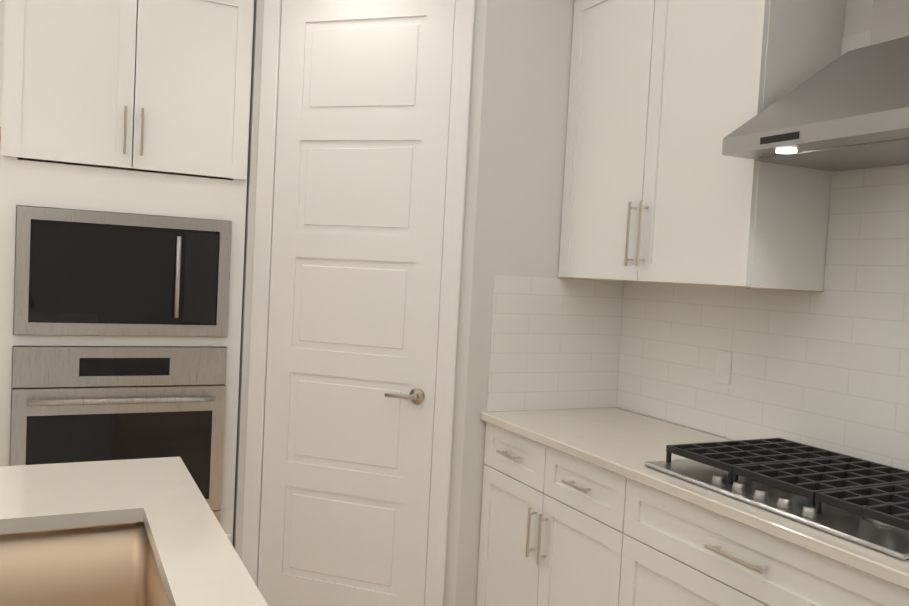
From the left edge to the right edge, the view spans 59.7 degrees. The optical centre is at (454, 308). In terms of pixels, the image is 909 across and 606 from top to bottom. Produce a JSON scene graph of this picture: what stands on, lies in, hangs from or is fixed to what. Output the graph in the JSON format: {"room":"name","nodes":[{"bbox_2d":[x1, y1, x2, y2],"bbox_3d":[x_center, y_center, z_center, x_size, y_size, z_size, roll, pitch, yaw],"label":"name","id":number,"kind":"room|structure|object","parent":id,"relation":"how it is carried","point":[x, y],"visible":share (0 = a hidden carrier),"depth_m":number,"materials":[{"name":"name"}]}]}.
{"room":"kitchen","nodes":[
{"label":"kitchen","id":0,"kind":"room"},
{"bbox_2d":[232,0,622,605],"bbox_3d":[-0.213,-0.160,3.542,1.400,2.850,1.300,2,3,-27],"label":"wall","id":1,"kind":"structure","parent":0,"point":[521,66],"depth_m":3.01,"materials":[{"name":"white paint"}]},
{"bbox_2d":[258,0,454,605],"bbox_3d":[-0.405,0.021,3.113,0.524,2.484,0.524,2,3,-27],"label":"pantry door","id":2,"kind":"structure","parent":1,"relation":"in","point":[364,96],"depth_m":3.10,"materials":[{"name":"white wood"}]},
{"bbox_2d":[241,0,475,605],"bbox_3d":[-0.405,-0.012,3.107,0.890,2.575,0.018,4,3,18],"label":"door frame","id":3,"kind":"structure","parent":1,"relation":"attached to","point":[460,100],"depth_m":3.01,"materials":[{"name":"white wood"}]},
{"bbox_2d":[617,0,872,440],"bbox_3d":[1.805,0.054,1.177,0.100,2.850,7.650,2,3,-27],"label":"wall","id":4,"kind":"structure","parent":0,"point":[858,17],"depth_m":2.35,"materials":[{"name":"white paint"}]},
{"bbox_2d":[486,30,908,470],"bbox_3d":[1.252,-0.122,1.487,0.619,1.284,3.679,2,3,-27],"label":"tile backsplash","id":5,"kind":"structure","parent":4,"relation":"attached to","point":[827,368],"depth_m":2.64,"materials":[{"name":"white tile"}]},
{"bbox_2d":[715,350,731,384],"bbox_3d":[0.937,0.205,2.759,0.006,0.115,0.070,2,3,-27],"label":"outlet","id":6,"kind":"object","parent":5,"relation":"attached to","point":[723,367],"visible":1,"depth_m":2.74,"materials":[{"name":"white plastic"}]},
{"bbox_2d":[558,0,845,291],"bbox_3d":[0.798,-0.643,2.744,0.329,1.112,0.957,2,3,-27],"label":"upper cabinet","id":7,"kind":"object","parent":4,"relation":"attached to","point":[666,97],"visible":1,"depth_m":2.47,"materials":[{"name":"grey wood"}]},
{"bbox_2d":[722,0,908,171],"bbox_3d":[1.133,-0.913,1.929,0.456,1.054,0.748,2,3,-27],"label":"range hood","id":8,"kind":"object","parent":4,"relation":"attached to","point":[848,110],"visible":1,"depth_m":1.99,"materials":[{"name":"silver metal"}]},
{"bbox_3d":[-1.764,1.404,-0.508,7.920,0.060,7.650,2,3,-27],"label":"floor","id":9,"kind":"structure","parent":0,"visible":0},
{"bbox_2d":[0,0,253,543],"bbox_3d":[-1.392,-0.075,3.321,0.880,2.580,0.652,2,3,-27],"label":"tall cabinet","id":10,"kind":"object","parent":9,"relation":"on","point":[140,107],"visible":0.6,"depth_m":3.03,"materials":[{"name":"white wood"}]},
{"bbox_2d":[10,346,226,522],"bbox_3d":[-1.403,0.506,3.309,0.764,0.744,0.636,2,3,-27],"label":"wall oven","id":11,"kind":"object","parent":10,"relation":"in","point":[70,404],"visible":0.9,"depth_m":3.06,"materials":[{"name":"silver metal"}]},
{"bbox_2d":[14,206,231,336],"bbox_3d":[-1.375,-0.146,3.292,0.764,0.469,0.609,2,3,-27],"label":"microwave","id":12,"kind":"object","parent":10,"relation":"in","point":[79,272],"visible":0.98,"depth_m":3.04,"materials":[{"name":"silver glass"}]},
{"bbox_2d":[476,422,605,605],"bbox_3d":[0.561,0.900,2.803,0.619,0.884,0.841,2,3,-27],"label":"base cabinet","id":13,"kind":"object","parent":9,"relation":"on","point":[558,528],"depth_m":2.68,"materials":[{"name":"grey wood"}]},
{"bbox_2d":[596,470,907,605],"bbox_3d":[0.941,0.954,2.042,0.619,0.884,0.991,2,3,-27],"label":"base cabinet","id":14,"kind":"object","parent":9,"relation":"on","point":[658,548],"depth_m":2.01,"materials":[{"name":"grey wood"}]},
{"bbox_2d":[904,590,908,605],"bbox_3d":[1.239,0.997,1.447,0.619,0.884,0.474,2,3,-27],"label":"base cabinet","id":15,"kind":"object","parent":9,"relation":"on","point":[906,596],"depth_m":1.52,"materials":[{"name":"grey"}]},
{"bbox_2d":[480,407,908,589],"bbox_3d":[1.200,0.533,1.507,0.633,0.029,3.677,2,3,-27],"label":"countertop","id":16,"kind":"structure","parent":15,"relation":"on","point":[625,443],"depth_m":2.40,"materials":[{"name":"stone"}]},
{"bbox_2d":[644,438,908,559],"bbox_3d":[0.955,0.451,2.030,0.540,0.061,0.780,2,3,-27],"label":"gas cooktop","id":17,"kind":"object","parent":16,"relation":"in","point":[863,502],"visible":1,"depth_m":1.98,"materials":[{"name":"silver metal"}]},
{"bbox_3d":[-0.469,0.952,0.498,0.952,0.885,3.090,2,3,-27],"label":"cabinet","id":18,"kind":"object","parent":9,"relation":"on","visible":0},
{"bbox_2d":[0,457,267,605],"bbox_3d":[-0.604,0.490,0.398,1.298,0.029,3.150,2,3,-27],"label":"countertop","id":19,"kind":"structure","parent":18,"relation":"on","point":[199,562],"depth_m":1.62,"materials":[{"name":"stone"}]},
{"bbox_2d":[0,522,169,605],"bbox_3d":[-0.696,0.578,1.271,0.487,0.235,0.727,2,3,-27],"label":"sink","id":20,"kind":"object","parent":19,"relation":"in","point":[108,565],"visible":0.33,"depth_m":1.61,"materials":[{"name":"gold metal"}]},
{"bbox_3d":[-3.361,-0.288,2.773,7.720,2.850,0.150,2,3,-27],"label":"wall","id":21,"kind":"structure","parent":0,"visible":0},
{"bbox_2d":[0,0,3,140],"bbox_3d":[-2.207,-1.052,2.955,0.947,0.683,0.452,2,3,-27],"label":"upper cabinet","id":22,"kind":"object","parent":21,"relation":"attached to","point":[1,29],"depth_m":2.99,"materials":[{"name":"grey wood"}]}
]}

